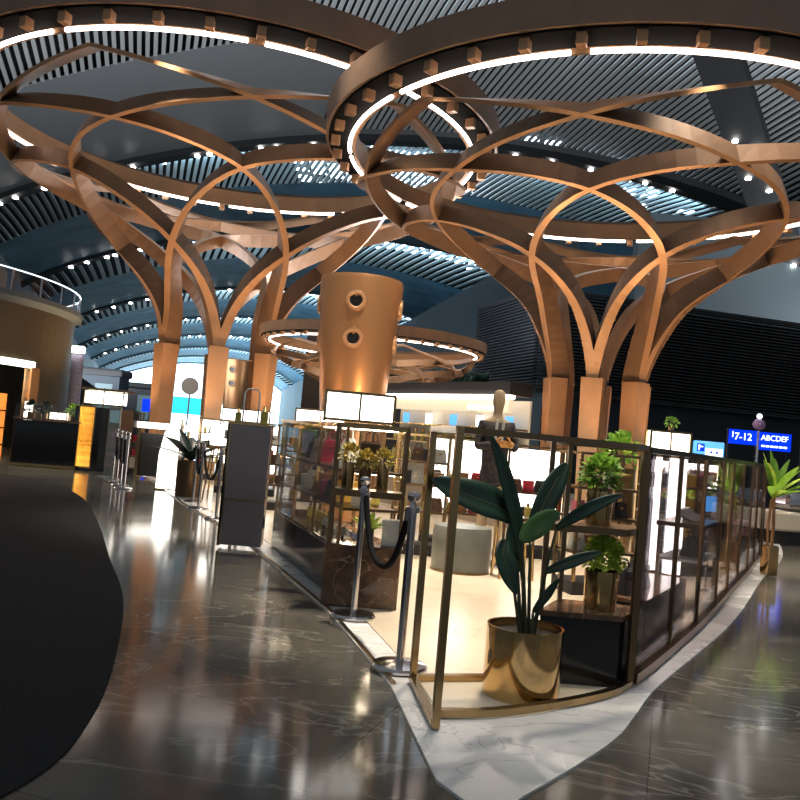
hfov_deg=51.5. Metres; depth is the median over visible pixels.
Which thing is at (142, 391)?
booth
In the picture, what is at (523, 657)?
potted plant
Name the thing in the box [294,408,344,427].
sign
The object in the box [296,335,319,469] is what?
wall
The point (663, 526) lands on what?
handbag
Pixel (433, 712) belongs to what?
glass partition
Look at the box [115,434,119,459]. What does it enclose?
rope
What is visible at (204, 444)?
stanchion
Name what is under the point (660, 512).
shelf
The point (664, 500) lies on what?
handbag
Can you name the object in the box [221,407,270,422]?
sign
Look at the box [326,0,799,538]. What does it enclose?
column
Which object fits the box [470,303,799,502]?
wall
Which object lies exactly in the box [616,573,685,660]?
countertop
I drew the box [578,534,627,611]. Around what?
potted plant
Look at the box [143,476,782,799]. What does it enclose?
floor border
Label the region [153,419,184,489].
lit totem
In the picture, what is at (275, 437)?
handbag
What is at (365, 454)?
potted plant
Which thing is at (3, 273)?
wall
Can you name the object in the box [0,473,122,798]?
carpet
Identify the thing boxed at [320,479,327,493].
gift box
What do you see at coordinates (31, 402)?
bush
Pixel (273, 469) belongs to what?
display unit
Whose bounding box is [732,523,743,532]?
gift box
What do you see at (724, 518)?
pot
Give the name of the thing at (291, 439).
gift box
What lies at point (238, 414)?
perfume bottle
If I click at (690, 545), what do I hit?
handbag
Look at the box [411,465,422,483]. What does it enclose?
handbag
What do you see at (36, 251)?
ceiling
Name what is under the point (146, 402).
sign
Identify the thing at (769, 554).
pot
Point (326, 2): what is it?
ceiling
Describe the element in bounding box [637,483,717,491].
shelf
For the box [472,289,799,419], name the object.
wall
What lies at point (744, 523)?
gift box
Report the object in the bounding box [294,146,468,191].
window
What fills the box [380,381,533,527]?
pavilion
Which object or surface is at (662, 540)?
shelf
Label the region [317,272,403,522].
column
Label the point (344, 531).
shoe
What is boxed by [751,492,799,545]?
countertop
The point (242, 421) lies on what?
mirror
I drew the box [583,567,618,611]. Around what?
pot
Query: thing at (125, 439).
rope
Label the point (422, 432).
perfume bottle
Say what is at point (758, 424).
lamp post
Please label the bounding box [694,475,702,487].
gift box
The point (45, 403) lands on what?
bush
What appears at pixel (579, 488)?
shelf
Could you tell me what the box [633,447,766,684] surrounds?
glass wall
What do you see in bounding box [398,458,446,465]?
shelf
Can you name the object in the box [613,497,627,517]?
handbag
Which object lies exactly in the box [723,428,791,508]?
sign
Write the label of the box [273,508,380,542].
countertop
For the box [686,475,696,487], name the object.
gift box
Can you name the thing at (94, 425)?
kiosk
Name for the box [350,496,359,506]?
gift box
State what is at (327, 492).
handbag
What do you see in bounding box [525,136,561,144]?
window
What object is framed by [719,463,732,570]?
pole
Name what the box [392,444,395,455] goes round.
perfume bottle
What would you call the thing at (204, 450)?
rope
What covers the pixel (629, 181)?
window
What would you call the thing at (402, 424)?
shelf
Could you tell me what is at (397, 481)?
shelf
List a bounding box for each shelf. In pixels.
[271,463,291,466]
[281,496,325,503]
[284,472,356,480]
[331,486,404,500]
[386,438,425,442]
[393,506,445,514]
[395,422,527,431]
[396,480,436,487]
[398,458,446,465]
[421,507,476,515]
[517,491,562,497]
[551,520,645,536]
[556,545,633,556]
[560,512,635,522]
[571,484,638,492]
[633,535,713,544]
[635,508,716,516]
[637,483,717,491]
[659,549,715,563]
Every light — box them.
[0,356,35,367]
[328,427,398,432]
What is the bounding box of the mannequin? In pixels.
[474,390,518,568]
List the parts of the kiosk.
amber panel, panel frame, dark panel, frame, panel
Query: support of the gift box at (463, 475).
on the display unit at (471, 457)
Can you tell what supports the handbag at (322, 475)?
on the shelf unit at (297, 536)
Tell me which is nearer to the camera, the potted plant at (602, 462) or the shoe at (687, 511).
the potted plant at (602, 462)
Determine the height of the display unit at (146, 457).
1.180 m
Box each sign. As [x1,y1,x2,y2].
[48,411,68,420]
[142,399,149,432]
[181,377,198,433]
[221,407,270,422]
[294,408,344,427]
[323,389,396,426]
[645,429,691,452]
[693,440,723,534]
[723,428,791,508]
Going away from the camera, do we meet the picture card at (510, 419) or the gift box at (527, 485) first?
the gift box at (527, 485)
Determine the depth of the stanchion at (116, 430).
16.32 m
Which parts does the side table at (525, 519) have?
leg, leg, leg, leg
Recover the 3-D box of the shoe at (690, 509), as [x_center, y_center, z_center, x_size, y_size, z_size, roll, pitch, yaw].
[2.818,1.084,7.938,0.250,0.120,0.080,7,-3,-34]
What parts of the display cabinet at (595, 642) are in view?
post, post, rail, post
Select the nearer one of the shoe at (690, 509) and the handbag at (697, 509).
the shoe at (690, 509)
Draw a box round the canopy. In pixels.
[260,319,486,489]
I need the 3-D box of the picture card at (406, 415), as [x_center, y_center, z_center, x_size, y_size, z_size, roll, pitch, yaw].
[0.124,0.346,16.374,0.020,0.200,0.200,7,-3,-33]
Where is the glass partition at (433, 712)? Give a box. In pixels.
[409,426,649,728]
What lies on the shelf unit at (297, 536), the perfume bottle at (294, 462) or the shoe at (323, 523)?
the shoe at (323, 523)
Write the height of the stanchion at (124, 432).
1.006 m
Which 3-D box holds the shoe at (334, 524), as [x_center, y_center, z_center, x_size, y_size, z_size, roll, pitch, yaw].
[-0.536,1.127,7.387,0.250,0.120,0.080,6,-3,-24]
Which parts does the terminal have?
grey panel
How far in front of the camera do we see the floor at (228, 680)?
4.16 m
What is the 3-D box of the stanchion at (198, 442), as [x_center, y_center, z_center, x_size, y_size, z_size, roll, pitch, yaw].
[-3.272,1.139,13.300,0.320,1.006,0.320,5,-3,0]
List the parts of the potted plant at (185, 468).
pot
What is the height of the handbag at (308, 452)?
0.241 m
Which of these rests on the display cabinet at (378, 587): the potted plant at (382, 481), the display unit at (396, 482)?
the potted plant at (382, 481)
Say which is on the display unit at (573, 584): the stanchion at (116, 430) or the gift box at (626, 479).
the gift box at (626, 479)
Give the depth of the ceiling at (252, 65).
47.59 m
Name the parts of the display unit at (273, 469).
post, post, backlit panel, post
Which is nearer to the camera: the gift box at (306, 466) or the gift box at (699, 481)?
the gift box at (699, 481)
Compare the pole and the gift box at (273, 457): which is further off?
the gift box at (273, 457)
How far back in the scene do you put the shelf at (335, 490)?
6.31 m
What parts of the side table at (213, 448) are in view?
leg, leg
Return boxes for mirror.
[240,388,260,423]
[300,428,316,456]
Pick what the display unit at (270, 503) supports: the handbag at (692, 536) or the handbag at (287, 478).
the handbag at (287, 478)
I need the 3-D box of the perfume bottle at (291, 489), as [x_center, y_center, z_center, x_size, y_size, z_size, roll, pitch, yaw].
[-1.410,1.197,10.817,0.066,0.154,0.038,5,-3,-6]
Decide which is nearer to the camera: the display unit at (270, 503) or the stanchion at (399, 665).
the stanchion at (399, 665)
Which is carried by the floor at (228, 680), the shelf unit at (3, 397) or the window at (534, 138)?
the shelf unit at (3, 397)
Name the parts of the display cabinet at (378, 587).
post, post, frame, post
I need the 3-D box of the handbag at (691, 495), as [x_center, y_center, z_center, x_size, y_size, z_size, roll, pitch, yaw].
[4.269,1.405,12.199,0.165,0.213,0.086,6,-3,-26]
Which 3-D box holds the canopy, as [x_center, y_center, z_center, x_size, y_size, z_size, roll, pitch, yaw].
[-0.780,0.309,19.903,5.445,3.641,5.445,6,-3,-17]
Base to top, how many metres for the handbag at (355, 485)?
0.254 m
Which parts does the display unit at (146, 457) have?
leg, panel, leg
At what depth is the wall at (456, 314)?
69.45 m
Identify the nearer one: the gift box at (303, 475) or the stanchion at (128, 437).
the gift box at (303, 475)
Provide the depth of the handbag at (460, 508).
10.27 m
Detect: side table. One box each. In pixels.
[201,445,225,499]
[490,516,533,580]
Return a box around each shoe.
[321,517,342,529]
[326,521,351,531]
[334,524,356,537]
[341,526,356,539]
[680,508,695,521]
[683,507,699,520]
[686,507,700,518]
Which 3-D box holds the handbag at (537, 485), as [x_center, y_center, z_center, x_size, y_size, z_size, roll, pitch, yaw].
[1.712,1.028,10.118,0.165,0.213,0.086,5,-3,0]
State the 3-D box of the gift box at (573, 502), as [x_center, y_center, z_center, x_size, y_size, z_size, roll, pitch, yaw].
[1.709,1.025,7.905,0.135,0.140,0.104,6,-3,-17]
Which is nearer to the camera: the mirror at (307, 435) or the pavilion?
the mirror at (307, 435)
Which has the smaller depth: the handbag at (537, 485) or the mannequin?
the mannequin
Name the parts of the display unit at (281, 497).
post, post, frame, post, post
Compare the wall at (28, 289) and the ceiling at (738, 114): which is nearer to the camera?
the ceiling at (738, 114)
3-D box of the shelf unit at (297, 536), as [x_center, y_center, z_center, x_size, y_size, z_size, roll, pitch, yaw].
[-0.675,0.915,7.971,0.548,1.390,2.770,6,-3,-19]
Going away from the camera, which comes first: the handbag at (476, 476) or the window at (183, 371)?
the handbag at (476, 476)
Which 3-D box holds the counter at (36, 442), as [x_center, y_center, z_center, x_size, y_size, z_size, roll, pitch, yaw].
[-7.719,0.804,18.253,1.400,1.340,0.600,5,-3,-7]
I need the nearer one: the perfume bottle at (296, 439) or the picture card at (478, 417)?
the perfume bottle at (296, 439)
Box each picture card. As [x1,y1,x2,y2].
[403,412,409,422]
[425,413,432,423]
[449,414,456,424]
[476,415,483,426]
[505,417,513,422]
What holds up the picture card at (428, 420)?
on the pavilion
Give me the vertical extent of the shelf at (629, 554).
0.024 m
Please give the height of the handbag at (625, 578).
0.241 m
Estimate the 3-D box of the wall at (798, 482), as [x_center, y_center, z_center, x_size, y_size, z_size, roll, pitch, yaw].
[13.780,-0.598,26.406,1.850,8.600,0.600,5,-3,0]
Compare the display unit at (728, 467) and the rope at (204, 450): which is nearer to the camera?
the rope at (204, 450)
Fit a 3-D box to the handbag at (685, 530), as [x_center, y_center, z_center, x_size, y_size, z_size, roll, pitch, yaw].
[3.376,1.541,9.805,0.165,0.213,0.086,6,-3,-20]
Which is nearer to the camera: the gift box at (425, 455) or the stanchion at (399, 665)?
the stanchion at (399, 665)
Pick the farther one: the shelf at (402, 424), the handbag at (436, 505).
the shelf at (402, 424)
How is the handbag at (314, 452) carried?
on the shelf unit at (297, 536)
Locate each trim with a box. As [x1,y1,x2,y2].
[0,287,82,326]
[23,367,39,417]
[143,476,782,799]
[152,480,395,683]
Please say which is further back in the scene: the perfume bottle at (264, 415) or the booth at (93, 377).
the booth at (93, 377)
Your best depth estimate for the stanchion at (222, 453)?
11.32 m
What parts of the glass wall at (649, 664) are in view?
rail, rail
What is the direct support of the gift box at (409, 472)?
on the display unit at (396, 482)
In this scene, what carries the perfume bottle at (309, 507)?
on the shelf unit at (297, 536)
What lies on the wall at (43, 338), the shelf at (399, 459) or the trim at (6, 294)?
the trim at (6, 294)
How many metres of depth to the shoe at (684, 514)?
7.55 m
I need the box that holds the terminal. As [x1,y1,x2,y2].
[98,407,121,476]
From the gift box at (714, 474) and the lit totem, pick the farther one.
the lit totem
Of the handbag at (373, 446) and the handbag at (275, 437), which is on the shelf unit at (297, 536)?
the handbag at (373, 446)
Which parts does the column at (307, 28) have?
canopy arm, canopy arm, canopy arm, canopy arm, canopy arm, canopy arm, canopy arm, canopy arm, canopy arm, canopy arm, canopy arm, canopy arm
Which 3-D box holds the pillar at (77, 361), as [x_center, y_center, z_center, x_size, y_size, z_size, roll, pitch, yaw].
[-10.693,-0.076,27.089,0.550,3.360,0.600,5,-3,0]
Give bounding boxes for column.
[0,0,499,470]
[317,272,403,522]
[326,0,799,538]
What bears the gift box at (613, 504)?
on the display unit at (573, 584)
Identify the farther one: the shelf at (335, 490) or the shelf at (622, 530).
the shelf at (335, 490)
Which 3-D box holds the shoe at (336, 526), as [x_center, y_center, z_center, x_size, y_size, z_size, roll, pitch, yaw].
[-0.433,1.123,7.083,0.250,0.120,0.080,6,-3,-13]
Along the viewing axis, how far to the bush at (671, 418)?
9.79 m
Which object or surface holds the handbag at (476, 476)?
on the display unit at (471, 457)
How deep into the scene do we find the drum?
36.46 m
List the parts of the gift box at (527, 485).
lid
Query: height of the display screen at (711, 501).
0.980 m
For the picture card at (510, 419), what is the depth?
13.74 m
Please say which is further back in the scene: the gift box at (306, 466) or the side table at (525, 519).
the gift box at (306, 466)
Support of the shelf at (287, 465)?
attached to the display unit at (270, 503)
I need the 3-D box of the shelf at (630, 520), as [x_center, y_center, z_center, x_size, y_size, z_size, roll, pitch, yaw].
[1.909,1.128,7.965,0.690,0.024,0.390,6,-3,-17]
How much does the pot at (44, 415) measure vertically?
0.120 m
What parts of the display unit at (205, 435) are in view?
post, backlit panel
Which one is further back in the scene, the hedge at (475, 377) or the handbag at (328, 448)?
the hedge at (475, 377)
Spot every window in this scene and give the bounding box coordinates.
[129,364,280,426]
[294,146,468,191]
[376,242,440,256]
[429,250,473,268]
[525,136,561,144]
[624,181,694,213]
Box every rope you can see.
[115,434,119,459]
[119,435,122,461]
[123,437,126,463]
[196,446,201,474]
[203,449,219,479]
[362,492,408,569]
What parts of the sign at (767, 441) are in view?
post, sign panel, sign panel, post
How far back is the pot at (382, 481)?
6.40 m
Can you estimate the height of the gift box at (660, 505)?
0.140 m
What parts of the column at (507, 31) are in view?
canopy arm, canopy arm, canopy arm, canopy arm, canopy arm, canopy arm, canopy arm, canopy arm, canopy arm, canopy arm, canopy arm, canopy arm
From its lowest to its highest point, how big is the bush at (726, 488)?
1.118 m
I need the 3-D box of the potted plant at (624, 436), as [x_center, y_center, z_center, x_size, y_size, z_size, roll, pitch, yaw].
[3.040,1.251,11.546,0.758,1.686,0.764,5,-3,0]
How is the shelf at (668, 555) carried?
attached to the display table at (670, 521)
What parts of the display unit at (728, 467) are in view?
post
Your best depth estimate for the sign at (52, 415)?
18.28 m
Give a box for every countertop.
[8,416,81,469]
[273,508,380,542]
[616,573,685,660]
[730,522,756,563]
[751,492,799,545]
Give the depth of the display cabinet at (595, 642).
4.72 m
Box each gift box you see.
[269,474,273,483]
[271,454,275,463]
[275,475,280,484]
[288,437,297,445]
[300,473,306,485]
[300,492,309,499]
[303,463,312,468]
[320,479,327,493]
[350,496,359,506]
[381,519,399,546]
[399,469,411,482]
[423,449,427,460]
[433,472,444,484]
[461,472,468,477]
[522,480,534,492]
[571,499,585,510]
[584,534,596,548]
[611,503,615,517]
[617,474,630,488]
[651,498,661,510]
[653,472,663,484]
[658,514,664,519]
[663,473,668,485]
[685,500,694,510]
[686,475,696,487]
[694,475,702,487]
[707,476,713,484]
[708,472,716,480]
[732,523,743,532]
[734,521,746,529]
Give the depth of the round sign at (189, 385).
41.98 m
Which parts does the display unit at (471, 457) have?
post, post, frame, backlit panel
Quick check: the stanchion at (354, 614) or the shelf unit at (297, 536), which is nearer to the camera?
the stanchion at (354, 614)
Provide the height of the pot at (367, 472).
0.160 m
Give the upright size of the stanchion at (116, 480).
1.006 m
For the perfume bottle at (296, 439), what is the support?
on the display unit at (281, 497)
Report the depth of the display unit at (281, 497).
10.66 m
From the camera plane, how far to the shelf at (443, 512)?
9.38 m
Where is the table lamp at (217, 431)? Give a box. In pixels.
[210,424,224,446]
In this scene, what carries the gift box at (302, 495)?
on the display unit at (281, 497)
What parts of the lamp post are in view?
lamp shade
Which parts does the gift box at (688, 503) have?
lid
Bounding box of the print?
[761,445,786,448]
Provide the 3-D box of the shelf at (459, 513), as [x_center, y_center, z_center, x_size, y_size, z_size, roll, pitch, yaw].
[0.661,1.397,10.351,0.790,0.024,0.350,5,-3,0]
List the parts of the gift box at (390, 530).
lid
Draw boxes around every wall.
[0,253,98,411]
[0,266,6,287]
[0,300,73,443]
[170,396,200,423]
[278,239,580,433]
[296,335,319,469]
[383,409,400,471]
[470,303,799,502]
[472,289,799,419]
[629,212,799,328]
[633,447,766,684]
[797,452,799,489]
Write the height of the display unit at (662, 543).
1.325 m
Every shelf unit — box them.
[0,393,7,455]
[271,420,410,587]
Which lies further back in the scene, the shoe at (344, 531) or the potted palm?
the potted palm
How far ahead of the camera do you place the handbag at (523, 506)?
10.08 m
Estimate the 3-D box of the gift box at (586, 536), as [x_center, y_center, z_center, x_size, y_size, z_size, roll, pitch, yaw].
[1.819,1.358,7.933,0.135,0.140,0.104,6,-3,-17]
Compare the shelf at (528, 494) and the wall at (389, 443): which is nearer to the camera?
the shelf at (528, 494)
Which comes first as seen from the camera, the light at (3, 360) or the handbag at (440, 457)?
the handbag at (440, 457)
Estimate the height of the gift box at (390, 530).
0.200 m
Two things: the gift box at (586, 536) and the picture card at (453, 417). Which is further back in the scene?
the picture card at (453, 417)
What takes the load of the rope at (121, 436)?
attached to the stanchion at (124, 432)
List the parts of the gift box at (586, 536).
lid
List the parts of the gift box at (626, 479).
lid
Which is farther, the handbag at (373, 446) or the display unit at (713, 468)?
the display unit at (713, 468)
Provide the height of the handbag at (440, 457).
0.213 m
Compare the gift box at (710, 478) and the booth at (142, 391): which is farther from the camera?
the booth at (142, 391)
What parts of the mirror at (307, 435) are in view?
glass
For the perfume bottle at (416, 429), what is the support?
on the pavilion
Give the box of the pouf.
[430,522,491,575]
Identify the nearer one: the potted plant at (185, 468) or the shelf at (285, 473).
the shelf at (285, 473)
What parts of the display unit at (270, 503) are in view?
frame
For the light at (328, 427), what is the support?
attached to the shelf unit at (297, 536)
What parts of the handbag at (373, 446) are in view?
handle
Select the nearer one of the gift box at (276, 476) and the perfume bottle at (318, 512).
the perfume bottle at (318, 512)
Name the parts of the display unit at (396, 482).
post, post, frame, post, post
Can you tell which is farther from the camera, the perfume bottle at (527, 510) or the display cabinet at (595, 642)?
the perfume bottle at (527, 510)
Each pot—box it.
[27,412,33,417]
[41,413,47,418]
[341,462,355,488]
[358,468,371,488]
[363,528,373,544]
[376,467,389,491]
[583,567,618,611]
[585,489,613,525]
[610,467,635,550]
[708,514,727,561]
[759,545,778,575]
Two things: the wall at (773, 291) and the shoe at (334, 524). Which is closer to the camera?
the shoe at (334, 524)
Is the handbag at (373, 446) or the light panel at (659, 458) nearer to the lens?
the handbag at (373, 446)
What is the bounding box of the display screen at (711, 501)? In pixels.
[700,496,716,592]
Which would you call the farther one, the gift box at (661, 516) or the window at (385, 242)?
the window at (385, 242)
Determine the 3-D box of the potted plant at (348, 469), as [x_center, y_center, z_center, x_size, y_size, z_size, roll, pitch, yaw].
[-0.398,0.504,6.442,0.213,0.359,0.201,5,-3,0]
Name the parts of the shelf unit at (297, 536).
post, post, post, post, shelf, shelf, post, frame, post, post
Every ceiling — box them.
[0,0,799,383]
[0,42,746,205]
[0,183,633,390]
[692,55,799,266]
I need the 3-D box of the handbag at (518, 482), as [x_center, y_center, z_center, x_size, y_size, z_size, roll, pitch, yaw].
[1.413,1.002,10.118,0.165,0.213,0.086,5,-3,0]
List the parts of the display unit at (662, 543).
post, frame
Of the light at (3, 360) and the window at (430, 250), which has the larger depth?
the window at (430, 250)
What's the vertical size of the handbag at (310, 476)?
0.254 m
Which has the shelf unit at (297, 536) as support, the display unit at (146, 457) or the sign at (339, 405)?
the sign at (339, 405)
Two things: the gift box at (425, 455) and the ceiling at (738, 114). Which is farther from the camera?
the ceiling at (738, 114)
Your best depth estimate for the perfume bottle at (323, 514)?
8.06 m
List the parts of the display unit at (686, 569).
post, post, post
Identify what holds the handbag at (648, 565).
on the countertop at (654, 618)
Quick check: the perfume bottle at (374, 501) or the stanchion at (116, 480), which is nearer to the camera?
the perfume bottle at (374, 501)
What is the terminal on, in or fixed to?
on the floor at (228, 680)
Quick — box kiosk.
[75,386,139,473]
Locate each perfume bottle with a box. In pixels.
[235,408,241,422]
[260,406,268,424]
[289,488,292,497]
[291,461,295,472]
[293,438,297,449]
[307,502,312,515]
[315,507,321,520]
[320,509,326,522]
[371,486,379,505]
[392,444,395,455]
[413,428,417,439]
[420,428,424,440]
[524,503,530,517]
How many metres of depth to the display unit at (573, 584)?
7.79 m
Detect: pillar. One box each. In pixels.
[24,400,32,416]
[65,346,85,419]
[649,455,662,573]
[661,456,688,577]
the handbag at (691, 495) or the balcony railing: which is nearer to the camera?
the handbag at (691, 495)
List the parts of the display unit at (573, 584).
post, post, frame, post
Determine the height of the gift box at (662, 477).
0.140 m
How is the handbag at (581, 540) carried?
on the display unit at (573, 584)
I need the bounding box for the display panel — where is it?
[216,422,275,547]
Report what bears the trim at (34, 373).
attached to the wall at (43, 338)
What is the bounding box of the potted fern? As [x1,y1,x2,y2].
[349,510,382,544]
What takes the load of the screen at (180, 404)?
on the floor at (228, 680)
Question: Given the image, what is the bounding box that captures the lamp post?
[752,414,765,507]
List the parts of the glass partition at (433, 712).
rail, post, rail, post, rail, rail, rail, post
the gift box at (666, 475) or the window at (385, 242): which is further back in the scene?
the window at (385, 242)
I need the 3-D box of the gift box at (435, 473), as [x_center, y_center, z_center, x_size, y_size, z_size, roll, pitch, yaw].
[0.439,0.908,9.552,0.135,0.140,0.104,5,-3,6]
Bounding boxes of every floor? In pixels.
[0,421,799,799]
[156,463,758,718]
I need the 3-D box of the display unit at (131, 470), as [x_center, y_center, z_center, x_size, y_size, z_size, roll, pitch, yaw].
[-6.021,0.953,18.553,0.440,1.365,0.383,5,-3,-6]
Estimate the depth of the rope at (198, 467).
13.08 m
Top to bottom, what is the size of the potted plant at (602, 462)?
0.440 m
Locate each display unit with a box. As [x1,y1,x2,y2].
[129,412,144,473]
[133,421,194,478]
[198,417,227,480]
[213,419,280,496]
[245,421,303,509]
[278,423,363,526]
[390,432,453,556]
[418,433,485,541]
[501,445,567,560]
[551,450,640,594]
[629,451,721,576]
[649,458,726,552]
[651,456,730,540]
[696,461,729,530]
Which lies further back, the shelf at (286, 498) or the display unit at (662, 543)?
the display unit at (662, 543)
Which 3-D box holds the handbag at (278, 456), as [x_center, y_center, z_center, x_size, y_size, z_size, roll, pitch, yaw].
[-1.881,0.910,13.178,0.165,0.213,0.086,5,-3,-6]
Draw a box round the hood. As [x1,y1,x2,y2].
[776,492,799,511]
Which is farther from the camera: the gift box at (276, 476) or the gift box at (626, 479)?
the gift box at (276, 476)
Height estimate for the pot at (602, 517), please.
0.200 m
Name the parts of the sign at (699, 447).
sign panel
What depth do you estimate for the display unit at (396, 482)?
9.41 m
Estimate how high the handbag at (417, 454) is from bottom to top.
0.213 m
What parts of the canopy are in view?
canopy arm, canopy arm, canopy arm, canopy arm, canopy arm, canopy arm, canopy arm, canopy arm, canopy arm, canopy arm, canopy arm, canopy arm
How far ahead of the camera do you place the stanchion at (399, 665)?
4.74 m
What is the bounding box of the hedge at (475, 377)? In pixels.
[389,366,491,381]
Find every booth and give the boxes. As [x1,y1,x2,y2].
[69,367,132,409]
[126,382,150,432]
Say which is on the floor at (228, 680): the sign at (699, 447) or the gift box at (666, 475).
the sign at (699, 447)
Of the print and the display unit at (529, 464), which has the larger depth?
the print
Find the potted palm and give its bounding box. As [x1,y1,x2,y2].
[759,450,799,575]
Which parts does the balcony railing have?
post, post, post, post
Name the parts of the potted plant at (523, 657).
pot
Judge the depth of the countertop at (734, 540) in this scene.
11.34 m
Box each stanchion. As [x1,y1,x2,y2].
[104,429,118,479]
[108,430,123,482]
[111,431,128,485]
[114,432,132,489]
[183,440,201,502]
[187,442,208,508]
[204,445,225,519]
[331,476,374,621]
[372,491,426,675]
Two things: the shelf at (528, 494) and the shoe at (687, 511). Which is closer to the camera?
the shoe at (687, 511)
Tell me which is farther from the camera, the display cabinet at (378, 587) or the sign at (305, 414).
the sign at (305, 414)
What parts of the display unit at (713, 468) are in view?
backlit panel, frame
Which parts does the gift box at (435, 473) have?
lid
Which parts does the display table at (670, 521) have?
leg, leg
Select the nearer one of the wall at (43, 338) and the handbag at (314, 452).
the handbag at (314, 452)
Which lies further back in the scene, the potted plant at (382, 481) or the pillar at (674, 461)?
the pillar at (674, 461)
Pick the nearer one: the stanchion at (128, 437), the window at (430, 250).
the stanchion at (128, 437)
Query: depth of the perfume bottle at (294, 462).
10.81 m
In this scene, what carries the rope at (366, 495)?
attached to the stanchion at (399, 665)
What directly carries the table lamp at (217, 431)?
on the side table at (213, 448)
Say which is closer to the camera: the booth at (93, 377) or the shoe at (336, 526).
the shoe at (336, 526)
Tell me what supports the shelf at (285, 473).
attached to the display unit at (281, 497)
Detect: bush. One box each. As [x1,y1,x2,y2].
[21,399,39,417]
[37,401,53,418]
[65,403,79,420]
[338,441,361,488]
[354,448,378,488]
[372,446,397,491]
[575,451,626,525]
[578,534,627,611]
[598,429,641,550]
[660,488,698,543]
[663,416,678,429]
[701,480,744,561]
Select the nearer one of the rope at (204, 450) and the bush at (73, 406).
the rope at (204, 450)
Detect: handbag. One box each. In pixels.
[272,431,277,444]
[276,453,282,463]
[285,475,293,481]
[297,463,312,484]
[303,465,322,487]
[305,436,318,457]
[309,431,329,459]
[311,467,332,491]
[320,431,342,462]
[323,474,341,495]
[331,428,358,466]
[336,475,357,501]
[355,430,382,471]
[411,442,423,460]
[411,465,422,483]
[431,493,442,511]
[435,444,446,462]
[458,505,466,512]
[471,468,479,480]
[513,473,521,491]
[521,502,530,515]
[533,476,543,492]
[567,532,584,549]
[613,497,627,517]
[617,558,632,595]
[646,564,650,586]
[661,493,667,510]
[661,525,665,538]
[680,530,698,556]
[682,528,691,539]
[685,493,694,500]
[689,529,704,554]
[693,495,701,512]
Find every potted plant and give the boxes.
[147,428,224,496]
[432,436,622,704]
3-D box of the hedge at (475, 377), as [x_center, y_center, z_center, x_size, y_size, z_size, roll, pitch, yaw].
[0.717,-0.848,26.070,4.400,0.568,0.623,4,-3,20]
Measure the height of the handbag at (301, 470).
0.241 m
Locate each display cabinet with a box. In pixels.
[320,423,410,610]
[539,442,655,686]
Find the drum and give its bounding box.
[222,359,248,421]
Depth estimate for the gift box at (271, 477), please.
13.10 m
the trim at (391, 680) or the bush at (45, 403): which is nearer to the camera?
the trim at (391, 680)
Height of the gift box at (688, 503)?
0.140 m
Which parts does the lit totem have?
lit panel, lit panel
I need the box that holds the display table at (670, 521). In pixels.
[655,516,717,611]
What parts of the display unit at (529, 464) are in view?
post, backlit panel, frame, post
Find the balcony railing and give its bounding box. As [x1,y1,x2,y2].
[0,264,80,312]
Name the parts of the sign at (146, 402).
sign panel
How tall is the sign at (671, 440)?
0.262 m
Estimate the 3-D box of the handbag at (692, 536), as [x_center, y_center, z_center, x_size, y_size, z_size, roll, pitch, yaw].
[2.798,1.337,7.850,0.165,0.241,0.104,6,-3,-20]
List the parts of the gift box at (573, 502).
lid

